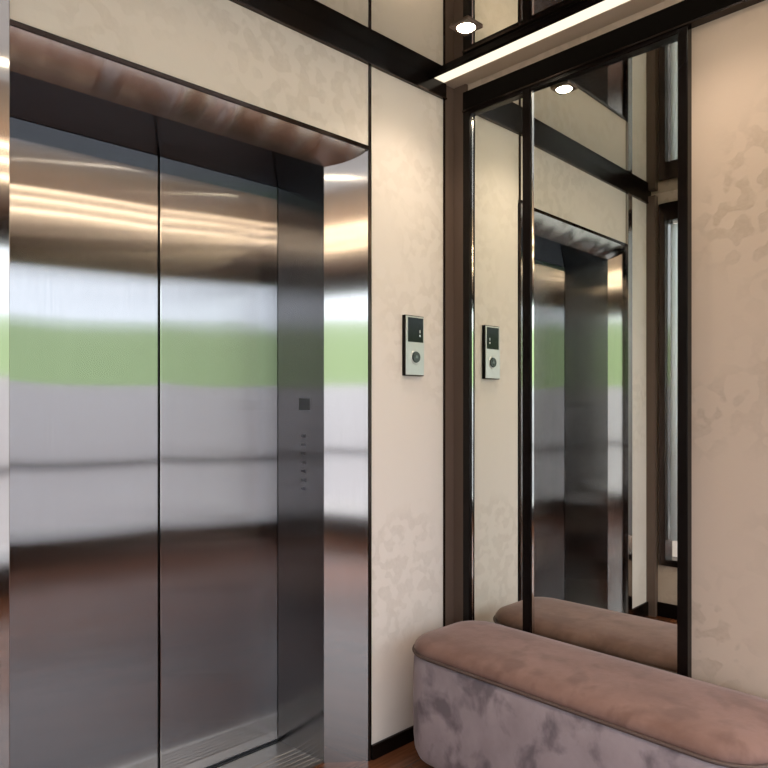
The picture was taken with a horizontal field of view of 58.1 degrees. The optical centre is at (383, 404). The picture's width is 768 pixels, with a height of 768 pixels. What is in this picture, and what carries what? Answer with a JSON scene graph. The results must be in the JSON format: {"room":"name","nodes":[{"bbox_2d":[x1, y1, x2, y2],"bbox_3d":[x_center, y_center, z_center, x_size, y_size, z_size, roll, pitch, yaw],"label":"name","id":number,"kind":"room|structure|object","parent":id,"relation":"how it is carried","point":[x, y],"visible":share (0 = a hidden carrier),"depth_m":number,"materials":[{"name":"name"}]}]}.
{"room":"elevator lobby","nodes":[
{"label":"elevator lobby","id":0,"kind":"room"},
{"bbox_2d":[10,116,277,722],"bbox_3d":[-0.766,-0.150,2.417,1.624,3.000,0.440,0,0,-44],"label":"wall","id":1,"kind":"structure","parent":0,"point":[10,116],"depth_m":2.94,"materials":[{"name":"black metal"}]},
{"bbox_2d":[10,0,442,744],"bbox_3d":[-1.400,-0.150,1.415,5.000,3.000,0.120,0,0,-44],"label":"wall","id":2,"kind":"structure","parent":0,"point":[225,47],"depth_m":2.69,"materials":[{"name":"beige paint"}]},
{"bbox_2d":[0,0,9,767],"bbox_3d":[-0.971,0.030,1.733,0.058,2.640,0.018,0,0,-44],"label":"trim","id":3,"kind":"structure","parent":2,"relation":"attached to","point":[4,4],"depth_m":1.74,"materials":[{"name":"metal"}]},
{"bbox_2d":[10,19,368,762],"bbox_3d":[-0.653,0.184,2.300,1.326,2.331,0.370,0,0,-44],"label":"portal","id":4,"kind":"object","parent":2,"relation":"attached to","point":[320,176],"visible":0.98,"depth_m":2.62,"materials":[{"name":"metal"}]},
{"bbox_2d":[10,117,158,767],"bbox_3d":[-0.974,0.235,2.260,0.493,2.213,0.027,0,0,-44],"label":"door","id":5,"kind":"structure","parent":4,"relation":"attached to","point":[84,211],"depth_m":2.24,"materials":[{"name":"metal"}]},
{"bbox_2d":[159,157,276,767],"bbox_3d":[-0.614,0.235,2.609,0.497,2.213,0.027,0,0,-44],"label":"door","id":6,"kind":"structure","parent":4,"relation":"attached to","point":[218,231],"depth_m":2.58,"materials":[{"name":"metal"}]},
{"bbox_2d":[209,737,323,767],"bbox_3d":[-0.719,1.347,2.331,1.136,0.007,0.284,0,0,-44],"label":"door sill","id":7,"kind":"structure","parent":2,"relation":"attached to","point":[275,754],"depth_m":2.63,"materials":[{"name":"silver metal"}]},
{"bbox_2d":[229,0,446,99],"bbox_3d":[-0.475,-1.326,2.217,2.045,0.060,0.012,0,0,-44],"label":"trim","id":8,"kind":"structure","parent":2,"relation":"attached to","point":[274,8],"depth_m":2.53,"materials":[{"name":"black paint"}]},
{"bbox_2d":[368,65,370,760],"bbox_3d":[-0.054,0.030,2.628,0.013,2.640,0.006,0,0,-44],"label":"trim","id":9,"kind":"structure","parent":2,"relation":"attached to","point":[369,66],"depth_m":2.62,"materials":[{"name":"brown metal"}]},
{"bbox_2d":[371,725,413,759],"bbox_3d":[0.127,1.322,2.797,0.482,0.056,0.014,0,0,-44],"label":"baseboard","id":10,"kind":"structure","parent":2,"relation":"attached to","point":[391,743],"depth_m":2.70,"materials":[{"name":"black paint"}]},
{"bbox_2d":[402,315,423,375],"bbox_3d":[0.121,-0.238,2.783,0.112,0.242,0.027,0,0,-44],"label":"panel","id":11,"kind":"object","parent":2,"relation":"attached to","point":[412,326],"visible":1,"depth_m":2.77,"materials":[{"name":"silver metal"}]},
{"bbox_2d":[443,100,444,626],"bbox_3d":[0.254,0.030,2.926,0.011,2.640,0.006,0,0,-44],"label":"trim","id":12,"kind":"structure","parent":2,"relation":"attached to","point":[443,100],"depth_m":2.92,"materials":[{"name":"brown metal"}]},
{"bbox_2d":[445,85,453,625],"bbox_3d":[0.283,-0.003,2.955,0.070,2.706,0.004,0,0,-44],"label":"trim","id":13,"kind":"structure","parent":2,"relation":"attached to","point":[449,103],"depth_m":2.95,"materials":[{"name":"brown paint"}]},
{"bbox_2d":[428,0,604,78],"bbox_3d":[0.631,-1.365,2.390,0.020,0.042,1.300,0,0,-44],"label":"trim","id":14,"kind":"structure","parent":2,"relation":"attached to","point":[589,3],"depth_m":2.53,"materials":[{"name":"black paint"}]},
{"bbox_2d":[277,723,433,767],"bbox_3d":[0.979,1.380,1.544,8.600,0.060,4.500,0,0,-44],"label":"floor","id":15,"kind":"structure","parent":0,"point":[406,756],"depth_m":2.61,"materials":[{"name":"brown wood"}]},
{"bbox_2d":[412,620,767,767],"bbox_3d":[0.639,1.099,2.261,0.447,0.502,1.260,0,0,-44],"label":"bench","id":16,"kind":"object","parent":15,"relation":"on","point":[486,694],"visible":1,"depth_m":2.14,"materials":[{"name":"fabric"}]},
{"bbox_2d":[276,0,587,74],"bbox_3d":[-0.069,-1.371,1.713,1.928,0.030,1.300,0,0,-44],"label":"ceiling","id":17,"kind":"structure","parent":0,"point":[417,34],"depth_m":2.44,"materials":[{"name":"beige paint"}]},
{"bbox_2d":[449,17,482,36],"bbox_3d":[0.294,-1.351,2.476,0.084,0.010,0.084,0,0,-44],"label":"recessed light","id":18,"kind":"object","parent":17,"relation":"in","point":[466,26],"visible":1,"depth_m":2.47,"materials":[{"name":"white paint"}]},
{"bbox_2d":[435,0,628,81],"bbox_3d":[0.671,-1.372,2.422,0.082,0.028,1.290,0,0,-44],"label":"recessed light","id":19,"kind":"object","parent":17,"relation":"in","point":[603,6],"visible":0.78,"depth_m":2.56,"materials":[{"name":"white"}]},
{"bbox_2d":[468,0,767,699],"bbox_3d":[0.885,-0.150,2.483,0.140,3.000,1.520,0,0,-44],"label":"wall","id":20,"kind":"structure","parent":0,"point":[730,52],"depth_m":2.18,"materials":[{"name":"beige paint"}]},
{"bbox_2d":[454,84,467,622],"bbox_3d":[0.327,-0.003,2.949,0.014,2.706,0.066,0,0,-44],"label":"trim","id":21,"kind":"structure","parent":20,"relation":"attached to","point":[458,92],"depth_m":2.95,"materials":[{"name":"brown paint"}]},
{"bbox_2d":[463,90,522,630],"bbox_3d":[0.447,0.033,2.811,0.033,2.526,0.299,0,0,-44],"label":"wall mirror","id":22,"kind":"object","parent":20,"relation":"attached to","point":[492,131],"visible":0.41,"depth_m":2.81,"materials":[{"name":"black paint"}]},
{"bbox_2d":[443,0,665,88],"bbox_3d":[0.728,-1.371,2.484,0.085,0.030,1.300,0,0,-44],"label":"trim","id":23,"kind":"structure","parent":20,"relation":"attached to","point":[630,7],"depth_m":2.57,"materials":[{"name":"beige paint"}]},
{"bbox_2d":[523,25,691,677],"bbox_3d":[0.772,0.034,2.476,0.033,2.526,0.637,0,0,-44],"label":"wall mirror","id":24,"kind":"object","parent":20,"relation":"attached to","point":[607,141],"visible":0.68,"depth_m":2.44,"materials":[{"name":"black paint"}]},
{"bbox_2d":[462,0,764,112],"bbox_3d":[0.847,-1.274,2.397,0.035,0.077,1.450,0,0,-44],"label":"trim","id":25,"kind":"structure","parent":20,"relation":"attached to","point":[684,11],"depth_m":2.46,"materials":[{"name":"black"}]}
]}

